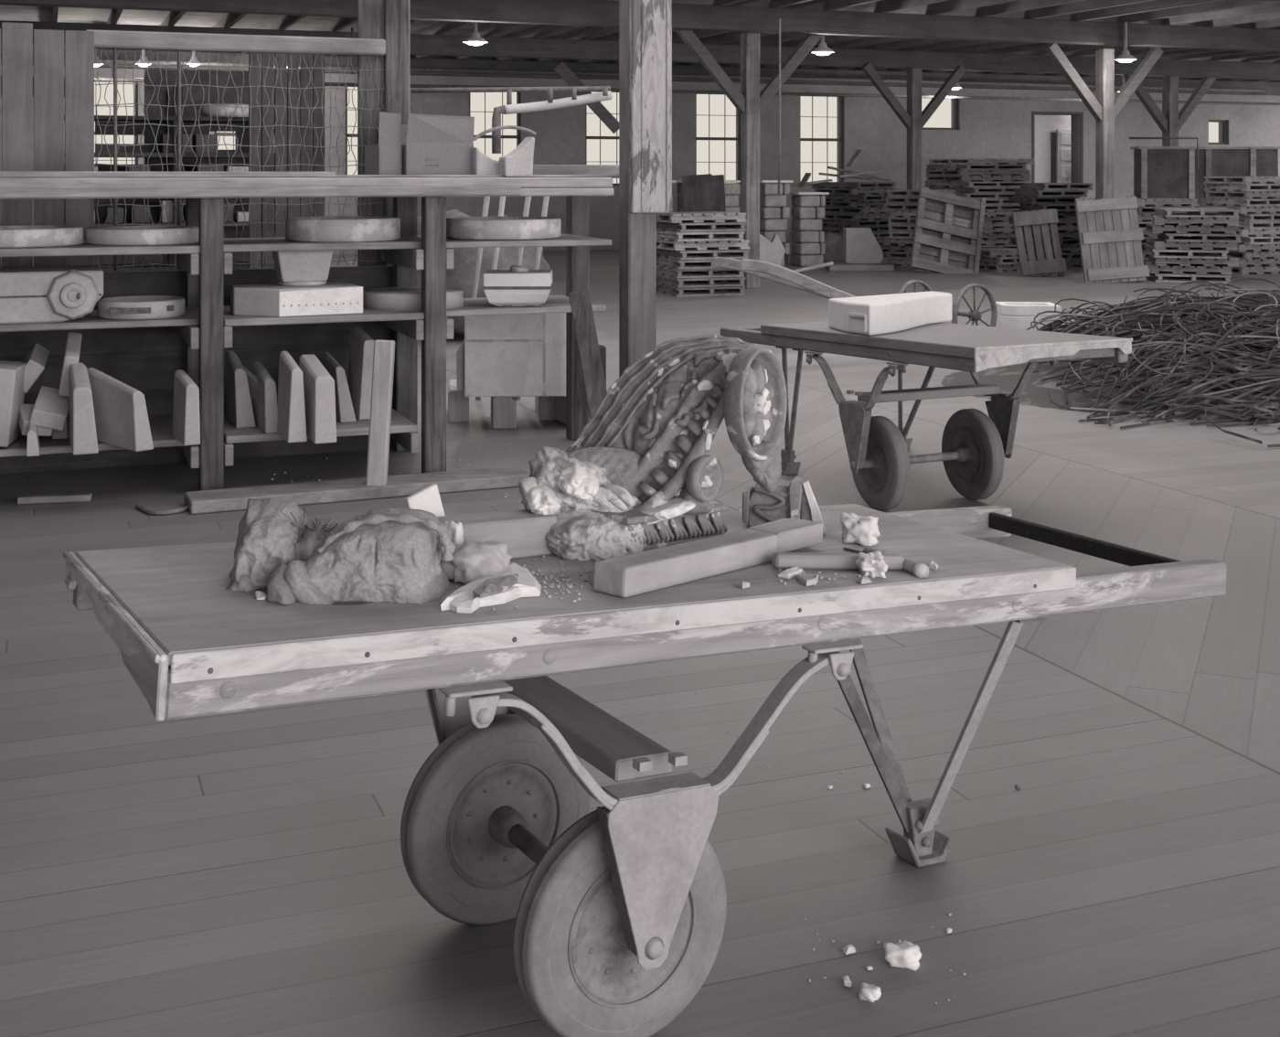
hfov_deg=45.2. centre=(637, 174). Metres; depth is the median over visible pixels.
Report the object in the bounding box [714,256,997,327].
cart
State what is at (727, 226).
wooden pallet
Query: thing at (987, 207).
wooden pallet
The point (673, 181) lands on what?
block stack
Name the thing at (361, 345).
plaster slab
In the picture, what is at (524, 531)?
block
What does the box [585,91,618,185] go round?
window
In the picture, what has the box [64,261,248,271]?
shelf
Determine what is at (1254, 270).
wooden pallet
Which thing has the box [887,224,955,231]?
wooden pallet
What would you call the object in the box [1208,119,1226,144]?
window
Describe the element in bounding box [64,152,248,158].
shelf
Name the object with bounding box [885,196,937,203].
wooden pallet
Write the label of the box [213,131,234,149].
window
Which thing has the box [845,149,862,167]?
board
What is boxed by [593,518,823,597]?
block
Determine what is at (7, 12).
ceiling
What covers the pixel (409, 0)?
timber post
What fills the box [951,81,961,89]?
ceiling lamp
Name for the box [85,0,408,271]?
mesh fence
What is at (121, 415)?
plaster slab
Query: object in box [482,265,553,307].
box
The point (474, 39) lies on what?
ceiling lamp
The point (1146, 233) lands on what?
wooden pallet
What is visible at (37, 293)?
block
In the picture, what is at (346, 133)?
window
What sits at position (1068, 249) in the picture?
wooden pallet
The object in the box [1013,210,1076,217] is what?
wooden pallet
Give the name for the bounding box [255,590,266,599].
chip
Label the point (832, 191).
wooden pallet
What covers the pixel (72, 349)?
plaster slab
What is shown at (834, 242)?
stone piece
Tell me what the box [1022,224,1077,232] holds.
wooden pallet
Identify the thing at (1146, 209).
wooden pallet
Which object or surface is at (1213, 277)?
wooden pallet
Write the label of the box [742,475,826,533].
fragment
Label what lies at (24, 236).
round disc
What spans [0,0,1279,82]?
ceiling
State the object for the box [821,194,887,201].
wooden pallet
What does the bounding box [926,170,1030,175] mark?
wooden pallet
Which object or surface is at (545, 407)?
bearer
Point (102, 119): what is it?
shelf
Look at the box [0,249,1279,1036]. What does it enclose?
floor
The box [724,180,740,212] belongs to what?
block stack
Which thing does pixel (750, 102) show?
timber post
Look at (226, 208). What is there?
crate
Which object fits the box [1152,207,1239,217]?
wooden pallet
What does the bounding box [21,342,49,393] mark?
plaster slab
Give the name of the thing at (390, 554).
rock
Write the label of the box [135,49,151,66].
ceiling lamp
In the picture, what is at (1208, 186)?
wooden pallet
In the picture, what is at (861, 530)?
chunk
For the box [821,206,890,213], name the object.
wooden pallet
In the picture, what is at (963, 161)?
wooden pallet
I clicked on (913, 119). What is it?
timber post
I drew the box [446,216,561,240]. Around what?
round disc
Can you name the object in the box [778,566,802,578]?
chip
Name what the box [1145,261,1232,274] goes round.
wooden pallet
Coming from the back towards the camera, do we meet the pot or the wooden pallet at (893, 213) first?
the wooden pallet at (893, 213)
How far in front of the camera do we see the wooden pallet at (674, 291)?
19.07 m
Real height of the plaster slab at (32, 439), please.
0.117 m
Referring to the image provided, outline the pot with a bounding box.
[272,250,332,286]
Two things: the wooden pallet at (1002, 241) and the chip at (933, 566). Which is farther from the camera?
the wooden pallet at (1002, 241)
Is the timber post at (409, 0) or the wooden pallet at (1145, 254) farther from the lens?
the wooden pallet at (1145, 254)
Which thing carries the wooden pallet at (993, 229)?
on the wooden pallet at (987, 236)
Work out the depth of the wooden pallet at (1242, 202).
23.29 m
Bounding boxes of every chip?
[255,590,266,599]
[734,581,749,588]
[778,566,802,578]
[796,573,818,586]
[855,574,871,584]
[928,560,938,570]
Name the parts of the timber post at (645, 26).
casing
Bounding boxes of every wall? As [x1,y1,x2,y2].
[0,43,1279,260]
[248,52,324,268]
[1034,114,1070,182]
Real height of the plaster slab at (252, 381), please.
0.302 m
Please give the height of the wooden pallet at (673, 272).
0.112 m
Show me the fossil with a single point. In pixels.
(611, 494)
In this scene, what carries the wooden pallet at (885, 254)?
on the floor
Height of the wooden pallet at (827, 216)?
0.109 m
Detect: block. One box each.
[0,265,103,323]
[230,282,362,317]
[437,508,556,559]
[456,312,565,396]
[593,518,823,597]
[828,290,951,335]
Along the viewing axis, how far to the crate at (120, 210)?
17.46 m
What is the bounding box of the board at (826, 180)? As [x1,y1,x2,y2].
[789,179,832,186]
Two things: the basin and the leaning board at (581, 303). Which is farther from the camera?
the basin
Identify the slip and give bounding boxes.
[405,483,445,516]
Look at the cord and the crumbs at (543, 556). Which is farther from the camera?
the cord
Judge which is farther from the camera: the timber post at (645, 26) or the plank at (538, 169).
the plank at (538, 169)
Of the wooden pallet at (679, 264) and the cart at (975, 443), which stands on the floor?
the cart at (975, 443)
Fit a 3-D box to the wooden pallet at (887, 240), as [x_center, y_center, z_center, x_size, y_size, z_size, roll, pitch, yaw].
[4.658,1.105,25.350,0.905,0.109,0.828,0,0,37]
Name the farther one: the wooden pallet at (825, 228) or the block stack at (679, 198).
the wooden pallet at (825, 228)
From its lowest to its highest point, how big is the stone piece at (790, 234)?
0.818 m
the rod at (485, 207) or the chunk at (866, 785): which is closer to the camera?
the chunk at (866, 785)
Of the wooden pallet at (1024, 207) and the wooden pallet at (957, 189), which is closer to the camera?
the wooden pallet at (1024, 207)
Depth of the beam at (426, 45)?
26.07 m
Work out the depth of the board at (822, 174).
26.39 m
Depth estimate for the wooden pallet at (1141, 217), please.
23.02 m
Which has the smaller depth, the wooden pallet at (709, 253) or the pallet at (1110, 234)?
the wooden pallet at (709, 253)
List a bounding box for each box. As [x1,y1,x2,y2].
[364,111,402,174]
[400,113,474,174]
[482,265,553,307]
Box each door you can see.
[1032,111,1083,182]
[1050,128,1070,182]
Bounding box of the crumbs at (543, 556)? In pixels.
[438,554,863,610]
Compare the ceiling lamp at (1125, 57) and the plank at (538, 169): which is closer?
the plank at (538, 169)
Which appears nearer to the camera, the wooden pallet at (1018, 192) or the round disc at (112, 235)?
the round disc at (112, 235)
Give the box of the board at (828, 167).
[827,166,891,181]
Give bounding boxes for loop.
[135,503,188,515]
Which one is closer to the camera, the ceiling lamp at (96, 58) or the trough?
the trough
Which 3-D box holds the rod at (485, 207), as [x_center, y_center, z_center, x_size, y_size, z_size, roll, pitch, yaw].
[-1.076,0.801,10.118,0.034,1.405,0.351,0,0,-42]
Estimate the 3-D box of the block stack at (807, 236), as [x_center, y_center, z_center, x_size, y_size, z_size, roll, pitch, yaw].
[2.784,0.895,25.276,0.536,1.210,0.670,0,0,-15]
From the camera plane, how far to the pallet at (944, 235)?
23.56 m
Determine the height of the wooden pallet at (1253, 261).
0.112 m
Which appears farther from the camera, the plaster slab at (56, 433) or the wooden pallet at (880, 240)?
the wooden pallet at (880, 240)
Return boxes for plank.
[0,170,335,177]
[184,465,529,513]
[335,174,618,177]
[532,164,618,178]
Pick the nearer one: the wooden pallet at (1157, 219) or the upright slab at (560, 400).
the upright slab at (560, 400)
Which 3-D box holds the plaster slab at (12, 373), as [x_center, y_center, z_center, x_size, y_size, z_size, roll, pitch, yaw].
[-2.946,1.046,7.050,0.232,0.367,0.300,0,0,-11]
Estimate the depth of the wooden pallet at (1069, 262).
24.93 m
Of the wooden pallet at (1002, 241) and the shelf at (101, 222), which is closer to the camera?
the shelf at (101, 222)
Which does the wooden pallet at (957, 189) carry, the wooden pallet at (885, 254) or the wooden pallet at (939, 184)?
the wooden pallet at (939, 184)
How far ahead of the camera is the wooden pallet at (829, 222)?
27.65 m
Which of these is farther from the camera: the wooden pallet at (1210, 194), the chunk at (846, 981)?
the wooden pallet at (1210, 194)
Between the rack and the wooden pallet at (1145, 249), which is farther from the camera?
the wooden pallet at (1145, 249)
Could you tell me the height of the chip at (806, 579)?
0.013 m
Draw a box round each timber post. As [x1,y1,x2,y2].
[408,0,410,113]
[618,0,671,377]
[676,29,821,288]
[861,62,966,189]
[1045,42,1163,199]
[1123,74,1215,146]
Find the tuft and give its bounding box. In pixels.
[281,506,338,561]
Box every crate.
[105,206,123,223]
[126,165,149,171]
[131,204,149,223]
[160,133,191,152]
[160,200,172,223]
[192,134,217,153]
[194,163,223,171]
[223,202,233,222]
[224,166,248,171]
[234,211,248,222]
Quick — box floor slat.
[17,492,92,503]
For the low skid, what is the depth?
23.71 m
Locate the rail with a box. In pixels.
[1129,137,1198,169]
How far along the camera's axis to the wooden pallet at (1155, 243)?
21.44 m
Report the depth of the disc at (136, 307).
7.27 m
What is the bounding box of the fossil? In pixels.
[518,334,787,561]
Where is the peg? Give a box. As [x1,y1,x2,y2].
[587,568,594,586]
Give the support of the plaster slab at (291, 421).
on the storage shelf at (145, 355)
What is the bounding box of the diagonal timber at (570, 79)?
[554,62,618,133]
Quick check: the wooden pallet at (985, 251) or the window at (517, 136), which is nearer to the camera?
the wooden pallet at (985, 251)
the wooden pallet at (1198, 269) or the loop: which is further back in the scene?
the wooden pallet at (1198, 269)
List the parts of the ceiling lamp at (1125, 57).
bulb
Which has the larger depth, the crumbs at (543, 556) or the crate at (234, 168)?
the crate at (234, 168)
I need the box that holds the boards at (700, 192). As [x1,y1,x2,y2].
[681,173,725,212]
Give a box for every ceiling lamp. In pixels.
[94,48,103,66]
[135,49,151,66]
[186,51,200,66]
[463,21,487,45]
[810,34,833,55]
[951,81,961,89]
[1113,21,1137,62]
[1117,74,1124,92]
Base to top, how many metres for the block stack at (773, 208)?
1.405 m
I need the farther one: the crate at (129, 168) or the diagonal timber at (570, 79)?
the diagonal timber at (570, 79)
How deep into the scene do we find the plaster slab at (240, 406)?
7.52 m
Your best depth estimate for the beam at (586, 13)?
20.07 m
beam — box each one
[0,0,1279,51]
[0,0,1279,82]
[0,20,1279,79]
[0,46,1279,95]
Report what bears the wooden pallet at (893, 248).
on the wooden pallet at (897, 254)
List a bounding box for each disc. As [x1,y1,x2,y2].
[0,224,83,247]
[85,225,198,245]
[96,295,185,319]
[285,215,400,242]
[362,286,463,310]
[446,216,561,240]
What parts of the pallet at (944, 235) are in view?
rail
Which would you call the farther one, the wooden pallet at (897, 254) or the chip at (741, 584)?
the wooden pallet at (897, 254)
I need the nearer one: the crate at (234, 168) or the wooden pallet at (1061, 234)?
the crate at (234, 168)
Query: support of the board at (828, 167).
on the wooden pallet at (905, 192)
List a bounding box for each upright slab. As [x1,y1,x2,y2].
[555,395,590,424]
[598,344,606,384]
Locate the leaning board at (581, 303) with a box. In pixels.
[568,288,607,419]
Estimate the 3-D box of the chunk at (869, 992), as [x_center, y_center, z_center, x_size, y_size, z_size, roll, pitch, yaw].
[0.421,1.489,2.798,0.045,0.020,0.031,0,0,41]
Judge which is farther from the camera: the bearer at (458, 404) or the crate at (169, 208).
the crate at (169, 208)
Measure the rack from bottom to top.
2.750 m
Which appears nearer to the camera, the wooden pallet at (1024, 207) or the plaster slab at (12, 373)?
the plaster slab at (12, 373)
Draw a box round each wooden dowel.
[862,546,890,553]
[882,550,928,577]
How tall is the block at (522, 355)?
0.538 m
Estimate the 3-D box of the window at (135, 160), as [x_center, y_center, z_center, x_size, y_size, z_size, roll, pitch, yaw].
[-9.452,-0.735,27.351,1.060,1.930,0.080,0,0,-21]
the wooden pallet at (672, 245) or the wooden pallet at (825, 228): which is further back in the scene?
the wooden pallet at (825, 228)
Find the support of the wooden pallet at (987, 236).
on the wooden pallet at (1002, 241)
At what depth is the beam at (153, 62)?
29.98 m
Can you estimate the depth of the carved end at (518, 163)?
7.87 m
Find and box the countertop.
[1130,146,1279,149]
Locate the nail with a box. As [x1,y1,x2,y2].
[842,547,862,553]
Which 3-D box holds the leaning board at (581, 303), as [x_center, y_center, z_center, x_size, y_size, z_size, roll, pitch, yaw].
[-0.213,1.042,7.680,0.293,0.930,0.080,0,0,36]
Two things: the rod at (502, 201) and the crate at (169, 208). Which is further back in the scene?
the crate at (169, 208)
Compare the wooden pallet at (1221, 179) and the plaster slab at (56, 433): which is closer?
the plaster slab at (56, 433)
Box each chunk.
[439,560,455,579]
[443,520,464,544]
[450,540,511,584]
[840,512,880,546]
[841,975,851,987]
[842,944,855,954]
[854,550,887,577]
[858,981,881,1002]
[862,783,870,788]
[881,939,921,970]
[946,927,951,933]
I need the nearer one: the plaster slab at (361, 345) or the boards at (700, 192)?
the plaster slab at (361, 345)
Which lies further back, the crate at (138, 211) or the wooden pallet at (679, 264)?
the wooden pallet at (679, 264)
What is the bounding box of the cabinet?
[1130,146,1279,236]
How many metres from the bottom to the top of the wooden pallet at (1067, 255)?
0.112 m
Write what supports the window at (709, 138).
in the wall at (999, 129)
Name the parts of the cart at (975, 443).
leg, leg, wheel plate, rail, spring seat, leg, leg, spring seat, wheel plate, rail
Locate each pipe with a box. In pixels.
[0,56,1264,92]
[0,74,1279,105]
[351,27,353,74]
[411,85,610,93]
[491,87,612,153]
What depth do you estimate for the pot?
7.58 m
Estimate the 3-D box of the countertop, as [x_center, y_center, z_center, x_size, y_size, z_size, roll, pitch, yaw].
[10.271,-0.480,27.700,2.600,0.050,0.500,0,0,0]
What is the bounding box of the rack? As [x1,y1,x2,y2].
[64,68,248,271]
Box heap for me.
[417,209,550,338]
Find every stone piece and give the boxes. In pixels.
[759,232,785,266]
[783,228,793,255]
[788,235,822,263]
[821,232,842,261]
[842,227,883,263]
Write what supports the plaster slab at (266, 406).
on the storage shelf at (145, 355)
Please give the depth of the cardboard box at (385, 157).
7.89 m
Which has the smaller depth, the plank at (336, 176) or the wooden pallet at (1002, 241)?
the plank at (336, 176)
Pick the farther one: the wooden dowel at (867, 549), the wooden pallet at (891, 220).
the wooden pallet at (891, 220)
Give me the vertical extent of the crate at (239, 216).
0.113 m
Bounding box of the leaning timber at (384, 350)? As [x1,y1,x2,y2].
[365,339,394,485]
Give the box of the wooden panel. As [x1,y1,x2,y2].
[0,21,94,266]
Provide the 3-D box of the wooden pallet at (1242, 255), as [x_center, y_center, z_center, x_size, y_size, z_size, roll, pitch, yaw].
[9.376,1.218,23.547,0.958,0.109,0.878,0,0,-23]
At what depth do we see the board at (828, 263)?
23.23 m
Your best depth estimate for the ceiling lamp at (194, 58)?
25.95 m
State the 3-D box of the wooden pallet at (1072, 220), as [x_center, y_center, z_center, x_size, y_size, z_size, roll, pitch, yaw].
[6.757,0.763,25.276,0.961,0.112,0.882,0,0,-16]
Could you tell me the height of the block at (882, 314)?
0.168 m
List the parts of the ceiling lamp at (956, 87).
lamp shade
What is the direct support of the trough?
on the floor
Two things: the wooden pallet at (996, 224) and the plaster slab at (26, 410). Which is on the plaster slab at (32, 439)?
the plaster slab at (26, 410)
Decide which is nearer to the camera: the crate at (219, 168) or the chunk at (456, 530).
the chunk at (456, 530)
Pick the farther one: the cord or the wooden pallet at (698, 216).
the wooden pallet at (698, 216)
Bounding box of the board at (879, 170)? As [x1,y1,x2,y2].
[836,169,885,177]
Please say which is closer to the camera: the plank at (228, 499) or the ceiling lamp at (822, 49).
the plank at (228, 499)
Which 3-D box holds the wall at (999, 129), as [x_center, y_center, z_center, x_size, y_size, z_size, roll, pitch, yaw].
[-0.868,-0.430,30.722,38.500,3.860,0.351,0,0,-21]
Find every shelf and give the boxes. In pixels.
[0,177,614,490]
[64,115,248,123]
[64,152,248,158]
[64,220,248,226]
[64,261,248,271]
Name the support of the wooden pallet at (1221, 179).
on the wooden pallet at (1208, 186)
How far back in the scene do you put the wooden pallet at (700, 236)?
19.04 m
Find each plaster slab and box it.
[0,360,26,447]
[18,404,52,436]
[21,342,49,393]
[26,423,39,456]
[29,385,69,430]
[52,420,67,438]
[58,331,82,395]
[68,362,98,455]
[87,367,153,451]
[172,369,200,445]
[225,351,255,427]
[243,366,277,414]
[253,361,277,433]
[277,351,307,442]
[298,353,336,443]
[322,352,356,422]
[347,326,374,419]
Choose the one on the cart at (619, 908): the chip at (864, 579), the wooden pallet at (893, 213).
the chip at (864, 579)
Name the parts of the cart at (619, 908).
wheel plate, rail, spring seat, wheel plate, rail, leg, leg, leg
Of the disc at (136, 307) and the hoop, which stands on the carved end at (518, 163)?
the hoop
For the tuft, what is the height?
0.127 m
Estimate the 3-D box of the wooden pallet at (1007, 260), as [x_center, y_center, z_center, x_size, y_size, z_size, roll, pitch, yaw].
[5.708,1.332,24.041,0.615,0.109,0.671,0,0,-25]
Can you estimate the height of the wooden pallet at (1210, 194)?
0.109 m
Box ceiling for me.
[0,0,747,40]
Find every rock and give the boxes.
[226,497,318,605]
[283,507,455,605]
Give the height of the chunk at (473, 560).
0.071 m
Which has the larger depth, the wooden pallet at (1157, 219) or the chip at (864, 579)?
the wooden pallet at (1157, 219)
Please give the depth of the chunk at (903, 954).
2.91 m
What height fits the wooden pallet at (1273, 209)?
0.109 m
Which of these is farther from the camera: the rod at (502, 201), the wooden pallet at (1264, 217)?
the wooden pallet at (1264, 217)
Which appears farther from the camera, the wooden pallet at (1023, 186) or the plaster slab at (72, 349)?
the wooden pallet at (1023, 186)
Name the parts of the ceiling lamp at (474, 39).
bulb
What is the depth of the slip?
2.93 m
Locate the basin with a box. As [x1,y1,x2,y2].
[201,103,248,117]
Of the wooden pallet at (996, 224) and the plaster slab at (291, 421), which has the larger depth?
the wooden pallet at (996, 224)
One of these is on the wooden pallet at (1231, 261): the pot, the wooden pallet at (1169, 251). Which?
the wooden pallet at (1169, 251)
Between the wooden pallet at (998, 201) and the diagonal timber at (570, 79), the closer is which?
the diagonal timber at (570, 79)
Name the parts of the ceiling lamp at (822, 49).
bulb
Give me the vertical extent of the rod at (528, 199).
1.406 m
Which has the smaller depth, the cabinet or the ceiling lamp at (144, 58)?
the ceiling lamp at (144, 58)
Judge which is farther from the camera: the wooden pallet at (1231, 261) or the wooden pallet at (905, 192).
the wooden pallet at (905, 192)
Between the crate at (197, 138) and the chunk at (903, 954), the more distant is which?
the crate at (197, 138)
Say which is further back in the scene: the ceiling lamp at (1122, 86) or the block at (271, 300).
the ceiling lamp at (1122, 86)
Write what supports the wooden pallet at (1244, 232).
on the wooden pallet at (1251, 240)
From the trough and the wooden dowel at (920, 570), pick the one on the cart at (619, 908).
the wooden dowel at (920, 570)
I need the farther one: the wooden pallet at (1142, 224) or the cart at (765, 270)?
the wooden pallet at (1142, 224)
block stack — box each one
[659,180,676,245]
[676,180,683,212]
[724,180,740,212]
[759,180,793,266]
[789,192,829,266]
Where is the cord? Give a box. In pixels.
[778,18,780,193]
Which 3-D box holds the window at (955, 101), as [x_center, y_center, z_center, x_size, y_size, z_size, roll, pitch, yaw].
[6.542,-1.349,33.523,1.015,0.756,0.080,0,0,-21]
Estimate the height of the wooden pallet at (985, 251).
0.109 m
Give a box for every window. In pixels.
[94,81,138,164]
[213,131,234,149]
[345,85,357,174]
[469,92,520,156]
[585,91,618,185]
[695,93,740,184]
[800,96,842,185]
[921,95,958,129]
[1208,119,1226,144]
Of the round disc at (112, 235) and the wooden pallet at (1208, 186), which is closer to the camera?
the round disc at (112, 235)
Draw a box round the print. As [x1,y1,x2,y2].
[425,158,438,166]
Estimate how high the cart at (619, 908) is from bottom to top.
0.812 m
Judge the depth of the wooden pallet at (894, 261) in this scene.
25.19 m
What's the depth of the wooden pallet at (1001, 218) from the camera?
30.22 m
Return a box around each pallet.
[656,211,746,223]
[656,221,746,232]
[656,230,744,241]
[656,239,749,250]
[656,247,748,259]
[656,256,742,269]
[656,265,744,277]
[656,275,745,287]
[656,282,745,297]
[811,181,895,188]
[814,188,897,194]
[818,213,890,220]
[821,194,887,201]
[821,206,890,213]
[821,219,888,226]
[821,224,894,232]
[823,231,895,238]
[824,200,893,207]
[875,238,884,244]
[879,244,890,250]
[882,250,893,256]
[883,203,944,211]
[883,237,922,245]
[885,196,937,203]
[885,251,938,259]
[886,189,956,196]
[886,258,958,266]
[887,216,939,224]
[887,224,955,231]
[887,231,914,238]
[889,210,958,217]
[889,244,954,252]
[909,187,986,273]
[924,181,1027,187]
[925,164,1027,170]
[925,175,1032,181]
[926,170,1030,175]
[928,158,1034,164]
[928,186,1019,192]
[955,192,1014,199]
[955,204,1021,211]
[959,221,1013,228]
[960,215,1012,222]
[970,210,1013,216]
[975,198,1019,204]
[979,262,1020,271]
[980,247,1026,256]
[980,256,1028,264]
[981,232,1014,239]
[981,238,1013,245]
[981,244,1016,248]
[982,226,1014,234]
[1007,196,1080,203]
[1008,216,1077,224]
[1009,236,1079,245]
[1012,208,1066,277]
[1013,189,1087,197]
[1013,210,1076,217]
[1019,182,1093,190]
[1019,202,1075,211]
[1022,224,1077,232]
[1022,231,1078,238]
[1024,245,1080,252]
[1025,251,1081,259]
[1035,258,1082,266]
[1074,195,1149,282]
[1093,197,1199,206]
[1136,205,1192,213]
[1137,213,1155,221]
[1138,221,1169,229]
[1141,235,1188,245]
[1141,245,1152,252]
[1142,229,1174,236]
[1142,252,1151,259]
[1145,223,1236,234]
[1145,238,1237,249]
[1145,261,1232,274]
[1148,254,1238,266]
[1151,246,1228,258]
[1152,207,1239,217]
[1152,215,1238,225]
[1152,271,1231,283]
[1157,231,1241,242]
[1199,205,1279,213]
[1200,198,1279,206]
[1203,183,1279,191]
[1204,176,1279,183]
[1205,191,1279,198]
[1206,235,1279,244]
[1214,221,1279,229]
[1226,250,1279,259]
[1228,243,1279,251]
[1231,265,1279,274]
[1235,228,1279,236]
[1237,213,1279,221]
[1238,258,1279,266]
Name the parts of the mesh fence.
rail, corner post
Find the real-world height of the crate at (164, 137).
0.220 m
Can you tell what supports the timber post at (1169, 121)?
on the floor
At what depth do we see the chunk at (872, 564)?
2.93 m
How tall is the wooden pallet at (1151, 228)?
0.109 m
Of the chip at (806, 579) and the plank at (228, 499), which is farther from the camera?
the plank at (228, 499)
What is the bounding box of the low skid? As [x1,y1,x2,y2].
[825,263,894,271]
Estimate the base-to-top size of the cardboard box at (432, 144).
0.325 m
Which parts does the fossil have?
moulded cord, moulded cord, moulded cord, moulded cord, volute stem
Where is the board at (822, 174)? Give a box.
[818,172,872,180]
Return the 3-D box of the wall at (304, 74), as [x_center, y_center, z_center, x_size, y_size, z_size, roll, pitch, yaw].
[-3.149,0.190,13.812,0.670,2.620,0.040,0,0,-21]
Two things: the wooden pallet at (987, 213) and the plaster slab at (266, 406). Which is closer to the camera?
the plaster slab at (266, 406)
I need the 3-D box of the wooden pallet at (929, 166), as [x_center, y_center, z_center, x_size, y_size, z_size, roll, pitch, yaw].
[6.802,-0.144,30.868,1.440,0.109,1.572,0,0,-19]
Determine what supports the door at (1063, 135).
in the wall at (1044, 124)
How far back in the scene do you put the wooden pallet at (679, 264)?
18.93 m
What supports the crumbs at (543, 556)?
on the cart at (619, 908)
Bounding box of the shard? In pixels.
[440,562,540,613]
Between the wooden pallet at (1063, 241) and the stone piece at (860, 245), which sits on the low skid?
the stone piece at (860, 245)
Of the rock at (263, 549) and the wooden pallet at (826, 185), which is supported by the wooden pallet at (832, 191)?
the wooden pallet at (826, 185)
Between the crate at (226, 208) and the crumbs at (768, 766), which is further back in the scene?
the crate at (226, 208)
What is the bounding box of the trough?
[995,301,1061,330]
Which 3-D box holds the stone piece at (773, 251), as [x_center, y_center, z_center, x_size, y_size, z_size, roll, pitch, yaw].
[2.084,1.193,24.104,0.453,0.614,0.300,0,0,0]
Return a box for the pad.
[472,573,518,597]
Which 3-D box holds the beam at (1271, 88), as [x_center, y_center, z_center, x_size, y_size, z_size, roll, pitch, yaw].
[-0.661,-2.025,30.186,38.500,0.310,0.222,0,0,-21]
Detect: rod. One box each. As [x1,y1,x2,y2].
[470,196,490,298]
[475,196,505,399]
[514,196,549,399]
[515,196,531,266]
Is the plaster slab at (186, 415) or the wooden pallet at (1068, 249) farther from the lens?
the wooden pallet at (1068, 249)
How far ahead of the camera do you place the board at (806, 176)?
25.77 m
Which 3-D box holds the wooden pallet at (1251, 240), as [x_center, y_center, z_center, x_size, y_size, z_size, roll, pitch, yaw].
[9.379,0.991,23.567,0.878,0.109,0.958,0,0,-22]
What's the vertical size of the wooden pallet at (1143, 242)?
0.112 m
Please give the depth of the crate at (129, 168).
17.55 m
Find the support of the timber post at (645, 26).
on the floor
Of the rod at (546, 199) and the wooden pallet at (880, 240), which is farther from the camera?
the wooden pallet at (880, 240)
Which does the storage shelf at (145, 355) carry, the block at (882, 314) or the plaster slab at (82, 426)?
the plaster slab at (82, 426)
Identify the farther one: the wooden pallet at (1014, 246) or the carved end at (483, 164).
the wooden pallet at (1014, 246)
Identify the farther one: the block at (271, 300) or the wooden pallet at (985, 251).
the wooden pallet at (985, 251)
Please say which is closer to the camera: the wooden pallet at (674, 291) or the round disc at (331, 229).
the round disc at (331, 229)
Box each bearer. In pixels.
[448,379,469,422]
[490,396,516,428]
[534,395,556,420]
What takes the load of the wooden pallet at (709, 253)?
on the wooden pallet at (679, 264)
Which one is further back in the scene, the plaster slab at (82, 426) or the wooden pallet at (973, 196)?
the wooden pallet at (973, 196)
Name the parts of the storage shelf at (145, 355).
post, post, post, post, post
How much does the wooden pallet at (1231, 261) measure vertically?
0.112 m
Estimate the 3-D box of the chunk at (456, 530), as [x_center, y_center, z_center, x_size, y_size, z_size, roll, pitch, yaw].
[-0.341,0.680,2.824,0.057,0.090,0.055,0,0,26]
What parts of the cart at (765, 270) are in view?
handle, handle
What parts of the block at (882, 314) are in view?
panel moulding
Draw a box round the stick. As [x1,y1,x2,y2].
[771,552,904,569]
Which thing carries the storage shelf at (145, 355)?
on the floor
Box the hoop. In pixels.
[472,125,536,140]
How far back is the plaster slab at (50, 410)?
6.99 m
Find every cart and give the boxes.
[62,503,1226,1036]
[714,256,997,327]
[720,320,1132,510]
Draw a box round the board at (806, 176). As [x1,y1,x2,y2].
[798,172,810,187]
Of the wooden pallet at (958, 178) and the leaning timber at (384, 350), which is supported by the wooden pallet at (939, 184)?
the wooden pallet at (958, 178)
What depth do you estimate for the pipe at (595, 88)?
13.78 m
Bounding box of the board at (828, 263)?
[792,261,833,272]
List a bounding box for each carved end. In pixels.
[472,147,499,174]
[499,137,534,177]
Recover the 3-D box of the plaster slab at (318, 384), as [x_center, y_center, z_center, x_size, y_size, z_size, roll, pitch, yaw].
[-1.513,1.056,7.265,0.102,0.368,0.400,0,0,-23]
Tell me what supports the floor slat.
on the floor
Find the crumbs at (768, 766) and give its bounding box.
[270,443,966,1003]
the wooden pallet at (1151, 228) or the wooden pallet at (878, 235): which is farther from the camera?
the wooden pallet at (878, 235)
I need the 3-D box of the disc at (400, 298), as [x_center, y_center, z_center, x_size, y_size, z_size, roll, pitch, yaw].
[-1.166,0.642,7.986,0.525,0.085,0.525,0,0,-21]
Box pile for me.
[941,277,1279,447]
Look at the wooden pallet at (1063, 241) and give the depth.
25.14 m
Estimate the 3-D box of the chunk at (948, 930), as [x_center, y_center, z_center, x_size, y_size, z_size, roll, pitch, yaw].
[0.617,1.495,3.041,0.011,0.008,0.016,0,0,33]

